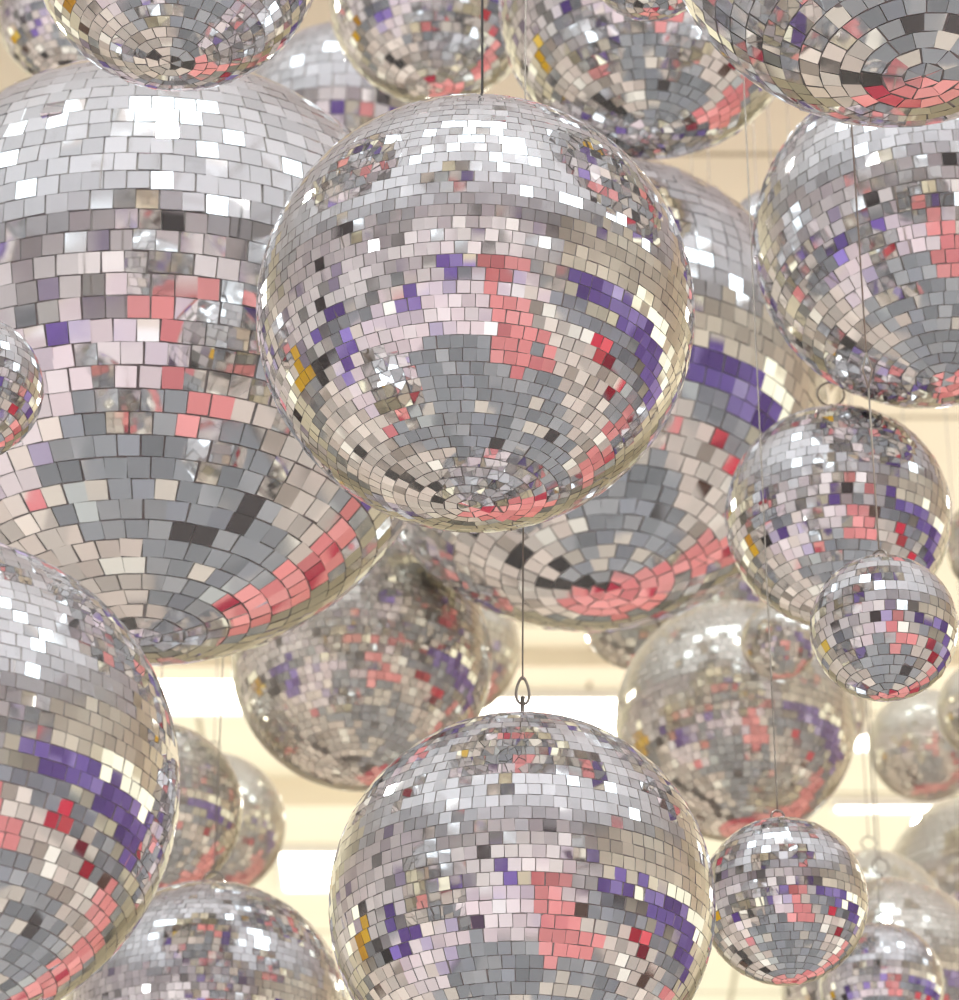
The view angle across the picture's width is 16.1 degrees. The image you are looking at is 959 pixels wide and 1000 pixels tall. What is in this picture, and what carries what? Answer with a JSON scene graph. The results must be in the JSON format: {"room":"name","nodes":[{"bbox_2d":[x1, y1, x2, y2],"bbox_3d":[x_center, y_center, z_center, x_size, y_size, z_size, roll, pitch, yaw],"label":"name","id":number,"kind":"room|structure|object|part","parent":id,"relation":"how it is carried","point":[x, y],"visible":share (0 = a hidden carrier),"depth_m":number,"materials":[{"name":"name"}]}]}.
{"room":"entertainment venue","nodes":[
{"label":"entertainment venue","id":0,"kind":"room"},
{"bbox_2d":[0,0,958,999],"bbox_3d":[0.000,2.464,23.216,28.000,0.200,25.000,0,-29,0],"label":"ceiling","id":1,"kind":"structure","parent":0,"point":[727,159],"depth_m":20.58,"materials":[{"name":"paint"}]},
{"bbox_2d":[159,681,242,715],"bbox_3d":[-2.033,1.158,20.591,1.260,0.060,0.573,0,-29,0],"label":"ceiling light","id":2,"kind":"object","parent":1,"relation":"attached to","point":[184,698],"visible":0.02,"depth_m":20.65,"materials":[{"name":"white ceramic"}]},
{"bbox_3d":[-2.033,1.158,20.591,1.260,0.060,0.573,0,-29,0],"label":"frame","id":3,"kind":"part","parent":2,"relation":"part of","materials":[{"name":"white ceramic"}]},
{"bbox_2d":[277,844,337,892],"bbox_3d":[-0.799,2.495,23.004,1.123,0.060,0.701,0,-29,0],"label":"ceiling light","id":4,"kind":"object","parent":1,"relation":"attached to","point":[302,868],"visible":0.27,"depth_m":22.94,"materials":[{"name":"white ceramic"}]},
{"bbox_2d":[281,854,334,888],"bbox_3d":[-0.799,2.491,23.006,1.063,0.040,0.641,0,-29,0],"label":"diffuser","id":5,"kind":"object","parent":4,"relation":"attached to","point":[298,871],"depth_m":22.99,"materials":[{"name":"white plastic"}]},
{"bbox_2d":[268,777,364,824],"bbox_3d":[-6.600,1.936,21.851,14.800,0.200,0.300,0,-29,0],"label":"trim","id":6,"kind":"structure","parent":1,"relation":"attached to","point":[305,802],"depth_m":21.73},
{"bbox_2d":[480,689,618,735],"bbox_3d":[0.465,1.336,20.912,1.106,0.060,0.675,0,-29,0],"label":"ceiling light","id":7,"kind":"object","parent":1,"relation":"attached to","point":[596,707],"visible":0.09,"depth_m":20.72,"materials":[{"name":"white ceramic"}]},
{"bbox_3d":[0.465,1.336,20.912,1.106,0.060,0.675,0,-29,0],"label":"frame","id":8,"kind":"part","parent":7,"relation":"part of","materials":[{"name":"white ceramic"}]},
{"bbox_2d":[152,648,958,680],"bbox_3d":[0.000,0.980,20.209,28.000,0.120,0.200,0,-29,0],"label":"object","id":9,"kind":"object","parent":1,"relation":"attached to","point":[539,664],"depth_m":20.14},
{"bbox_2d":[853,726,870,752],"bbox_3d":[2.950,1.492,21.194,1.276,0.060,0.266,0,-29,0],"label":"ceiling light","id":10,"kind":"object","parent":1,"relation":"attached to","point":[858,745],"visible":0.02,"depth_m":21.20,"materials":[{"name":"white ceramic"}]},
{"bbox_2d":[855,737,867,748],"bbox_3d":[2.950,1.488,21.197,1.216,0.040,0.206,0,-29,0],"label":"diffuser","id":11,"kind":"object","parent":10,"relation":"attached to","point":[858,745],"depth_m":21.21,"materials":[{"name":"white plastic"}]},
{"bbox_2d":[830,797,952,813],"bbox_3d":[3.175,1.986,22.085,1.776,0.060,0.140,0,-29,0],"label":"ceiling light","id":12,"kind":"object","parent":1,"relation":"attached to","point":[839,805],"visible":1,"depth_m":22.03,"materials":[{"name":"white ceramic"}]},
{"bbox_2d":[837,807,930,809],"bbox_3d":[3.175,1.982,22.087,1.716,0.040,0.080,0,-29,0],"label":"diffuser","id":13,"kind":"object","parent":12,"relation":"attached to","point":[838,808],"depth_m":22.09,"materials":[{"name":"white plastic"}]},
{"bbox_3d":[0.000,-8.929,2.663,28.000,0.200,22.000,0,-29,0],"label":"ceiling","id":14,"kind":"structure","parent":0,"visible":0},
{"bbox_2d":[0,321,43,454],"bbox_3d":[-0.408,-3.389,4.547,0.119,7.663,0.119,0,-29,0],"label":"ball","id":15,"kind":"object","parent":14,"relation":"hanging from","point":[21,378],"visible":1,"depth_m":2.69,"materials":[{"name":"silver glass"}]},
{"bbox_2d":[0,0,86,75],"bbox_3d":[-0.514,-3.360,5.842,0.202,6.459,0.202,0,-29,0],"label":"ball","id":16,"kind":"object","parent":14,"relation":"hanging from","point":[29,34],"visible":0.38,"depth_m":4.25,"materials":[{"name":"silver glass"}]},
{"bbox_2d":[0,543,180,999],"bbox_3d":[-0.368,-3.265,4.178,0.336,8.238,0.336,6,-30,-11],"label":"ball","id":17,"kind":"object","parent":14,"relation":"hanging from","point":[90,781],"visible":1,"depth_m":2.16,"materials":[{"name":"silver glass"}]},
{"bbox_2d":[43,0,312,91],"bbox_3d":[-0.235,-3.591,4.405,0.228,7.447,0.227,0,-29,0],"label":"ball","id":18,"kind":"object","parent":14,"relation":"hanging from","point":[166,45],"visible":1,"depth_m":2.60,"materials":[{"name":"silver glass"}]},
{"bbox_2d":[158,666,242,888],"bbox_3d":[-0.388,-2.799,5.822,0.210,7.459,0.210,0,-29,0],"label":"ball","id":19,"kind":"object","parent":14,"relation":"hanging from","point":[191,858],"visible":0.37,"depth_m":4.00,"materials":[{"name":"silver glass"}]},
{"bbox_2d":[0,59,407,665],"bbox_3d":[-0.320,-3.190,4.995,0.592,7.577,0.592,-25,-38,38],"label":"ball","id":20,"kind":"object","parent":14,"relation":"hanging from","point":[159,468],"visible":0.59,"depth_m":3.05,"materials":[{"name":"silver glass"}]},
{"bbox_2d":[65,657,348,999],"bbox_3d":[-0.280,-2.796,5.347,0.296,7.925,0.297,19,-34,-30],"label":"ball","id":21,"kind":"object","parent":14,"relation":"hanging from","point":[203,939],"visible":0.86,"depth_m":3.40,"materials":[{"name":"silver glass"}]},
{"bbox_2d":[209,658,285,886],"bbox_3d":[-0.389,-2.545,6.636,0.222,7.115,0.222,0,-29,0],"label":"ball","id":22,"kind":"object","parent":14,"relation":"hanging from","point":[259,844],"visible":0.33,"depth_m":4.90,"materials":[{"name":"silver glass"}]},
{"bbox_2d":[253,21,408,130],"bbox_3d":[-0.189,-3.131,6.413,0.348,6.305,0.349,0,-29,0],"label":"ball","id":23,"kind":"object","parent":14,"relation":"hanging from","point":[312,64],"visible":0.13,"depth_m":4.82,"materials":[{"name":"silver glass"}]},
{"bbox_2d":[231,88,491,791],"bbox_3d":[-0.142,-2.874,5.814,0.315,7.334,0.315,9,-30,-15],"label":"ball","id":24,"kind":"object","parent":14,"relation":"hanging from","point":[402,658],"visible":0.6,"depth_m":3.99,"materials":[{"name":"silver glass"}]},
{"bbox_2d":[329,0,512,102],"bbox_3d":[-0.056,-3.369,5.729,0.261,6.551,0.261,0,-29,0],"label":"ball","id":25,"kind":"object","parent":14,"relation":"hanging from","point":[410,51],"visible":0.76,"depth_m":4.11,"materials":[{"name":"silver glass"}]},
{"bbox_2d":[256,0,694,532],"bbox_3d":[-0.003,-3.388,4.453,0.342,7.756,0.342,13,-32,-22],"label":"ball","id":26,"kind":"object","parent":14,"relation":"hanging from","point":[475,312],"visible":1,"depth_m":2.53,"materials":[{"name":"silver glass"}]},
{"bbox_2d":[481,607,519,709],"bbox_3d":[-0.045,-2.648,6.788,0.215,6.787,0.215,0,-29,0],"label":"ball","id":27,"kind":"object","parent":14,"relation":"hanging from","point":[503,631],"visible":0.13,"depth_m":5.13,"materials":[{"name":"silver glass"}]},
{"bbox_2d":[329,0,715,999],"bbox_3d":[0.033,-3.128,4.507,0.296,8.158,0.296,3,-29,-6],"label":"ball","id":28,"kind":"object","parent":14,"relation":"hanging from","point":[516,855],"visible":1,"depth_m":2.49,"materials":[{"name":"silver glass"}]},
{"bbox_2d":[398,158,828,631],"bbox_3d":[0.126,-3.055,5.570,0.557,7.256,0.557,-24,-37,37],"label":"ball","id":29,"kind":"object","parent":14,"relation":"hanging from","point":[652,547],"visible":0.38,"depth_m":3.75,"materials":[{"name":"silver glass"}]},
{"bbox_2d":[585,623,657,669],"bbox_3d":[0.224,-2.761,6.516,0.151,6.852,0.151,0,-29,0],"label":"ball","id":30,"kind":"object","parent":14,"relation":"hanging from","point":[617,648],"visible":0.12,"depth_m":4.83,"materials":[{"name":"silver glass"}]},
{"bbox_2d":[498,0,774,159],"bbox_3d":[0.191,-3.403,5.339,0.340,6.871,0.340,15,-33,-26],"label":"ball","id":31,"kind":"object","parent":14,"relation":"hanging from","point":[656,90],"visible":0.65,"depth_m":3.64,"materials":[{"name":"silver glass"}]},
{"bbox_2d":[603,0,686,21],"bbox_3d":[0.148,-3.576,4.680,0.110,7.208,0.110,0,-29,0],"label":"ball","id":32,"kind":"object","parent":14,"relation":"hanging from","point":[639,10],"visible":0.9,"depth_m":2.94,"materials":[{"name":"silver glass"}]},
{"bbox_2d":[655,154,764,627],"bbox_3d":[0.318,-2.816,6.368,0.174,6.900,0.174,0,-29,0],"label":"ball","id":33,"kind":"object","parent":14,"relation":"hanging from","point":[739,589],"visible":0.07,"depth_m":4.66,"materials":[{"name":"silver glass"}]},
{"bbox_2d":[615,149,857,841],"bbox_3d":[0.338,-2.737,6.156,0.318,7.243,0.318,-10,-30,17],"label":"ball","id":34,"kind":"object","parent":14,"relation":"hanging from","point":[689,700],"visible":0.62,"depth_m":4.36,"materials":[{"name":"silver glass"}]},
{"bbox_2d":[739,107,770,215],"bbox_3d":[0.378,-3.196,5.934,0.122,6.655,0.122,0,-29,0],"label":"ball","id":35,"kind":"object","parent":14,"relation":"hanging from","point":[754,196],"visible":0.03,"depth_m":4.33,"materials":[{"name":"silver glass"}]},
{"bbox_2d":[741,121,814,679],"bbox_3d":[0.370,-2.916,5.914,0.095,7.164,0.095,0,-29,0],"label":"ball","id":36,"kind":"object","parent":14,"relation":"hanging from","point":[792,652],"visible":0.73,"depth_m":4.17,"materials":[{"name":"silver glass"}]},
{"bbox_2d":[710,75,868,985],"bbox_3d":[0.257,-3.087,4.768,0.142,7.976,0.142,0,-29,0],"label":"ball","id":37,"kind":"object","parent":14,"relation":"hanging from","point":[792,899],"visible":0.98,"depth_m":2.82,"materials":[{"name":"silver glass"}]},
{"bbox_2d":[786,103,835,392],"bbox_3d":[0.469,-2.979,6.512,0.130,6.474,0.130,0,-29,0],"label":"ball","id":38,"kind":"object","parent":14,"relation":"hanging from","point":[831,386],"visible":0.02,"depth_m":4.96,"materials":[{"name":"silver glass"}]},
{"bbox_2d":[768,113,866,740],"bbox_3d":[0.487,-2.604,6.784,0.203,6.868,0.203,0,-29,0],"label":"ball","id":39,"kind":"object","parent":14,"relation":"hanging from","point":[863,701],"visible":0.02,"depth_m":5.12,"materials":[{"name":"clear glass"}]},
{"bbox_2d":[682,0,958,127],"bbox_3d":[0.334,-3.576,4.445,0.385,7.435,0.386,0,-29,0],"label":"ball","id":40,"kind":"object","parent":14,"relation":"hanging from","point":[871,63],"visible":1,"depth_m":2.64,"materials":[{"name":"silver glass"}]},
{"bbox_2d":[725,382,951,625],"bbox_3d":[0.348,-3.178,5.072,0.219,7.523,0.219,0,-29,0],"label":"ball","id":41,"kind":"object","parent":14,"relation":"hanging from","point":[820,513],"visible":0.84,"depth_m":3.22,"materials":[{"name":"silver glass"}]},
{"bbox_2d":[752,113,958,408],"bbox_3d":[0.427,-3.324,4.986,0.326,7.352,0.326,2,-29,-4],"label":"ball","id":42,"kind":"object","parent":14,"relation":"hanging from","point":[805,234],"visible":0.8,"depth_m":3.16,"materials":[{"name":"silver glass"}]},
{"bbox_2d":[781,393,958,999],"bbox_3d":[0.516,-2.591,6.051,0.274,7.600,0.274,12,-31,-21],"label":"ball","id":43,"kind":"object","parent":14,"relation":"hanging from","point":[924,909],"visible":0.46,"depth_m":4.20,"materials":[{"name":"silver glass"}]},
{"bbox_2d":[820,392,944,999],"bbox_3d":[0.454,-2.754,5.665,0.141,7.690,0.140,0,-29,0],"label":"ball","id":44,"kind":"object","parent":14,"relation":"hanging from","point":[889,961],"visible":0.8,"depth_m":3.78,"materials":[{"name":"silver glass"}]},
{"bbox_2d":[810,125,958,701],"bbox_3d":[0.328,-3.261,4.624,0.124,7.813,0.124,0,-29,0],"label":"ball","id":45,"kind":"object","parent":14,"relation":"hanging from","point":[884,627],"visible":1,"depth_m":2.72,"materials":[{"name":"silver glass"}]},
{"bbox_2d":[841,389,939,889],"bbox_3d":[0.559,-2.492,6.546,0.214,7.293,0.214,0,-29,0],"label":"ball","id":46,"kind":"object","parent":14,"relation":"hanging from","point":[900,866],"visible":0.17,"depth_m":4.79,"materials":[{"name":"silver glass"}]},
{"bbox_2d":[868,408,958,801],"bbox_3d":[0.713,-2.501,7.043,0.182,6.796,0.182,0,-29,0],"label":"ball","id":47,"kind":"object","parent":14,"relation":"hanging from","point":[913,758],"visible":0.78,"depth_m":5.37,"materials":[{"name":"silver glass"}]},
{"bbox_2d":[891,409,958,901],"bbox_3d":[0.833,-2.273,7.222,0.336,7.022,0.336,0,-29,0],"label":"ball","id":48,"kind":"object","parent":14,"relation":"hanging from","point":[931,841],"visible":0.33,"depth_m":5.51,"materials":[{"name":"silver glass"}]},
{"bbox_2d":[937,668,958,750],"bbox_3d":[0.723,-2.694,6.496,0.145,6.988,0.145,0,-29,0],"label":"ball","id":49,"kind":"object","parent":14,"relation":"hanging from","point":[948,698],"visible":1,"depth_m":4.81,"materials":[{"name":"silver glass"}]},
{"bbox_2d":[946,509,958,580],"bbox_3d":[0.669,-2.947,6.013,0.146,7.015,0.146,0,-29,0],"label":"ball","id":50,"kind":"object","parent":14,"relation":"hanging from","point":[952,553],"visible":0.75,"depth_m":4.33,"materials":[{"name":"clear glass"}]}
]}

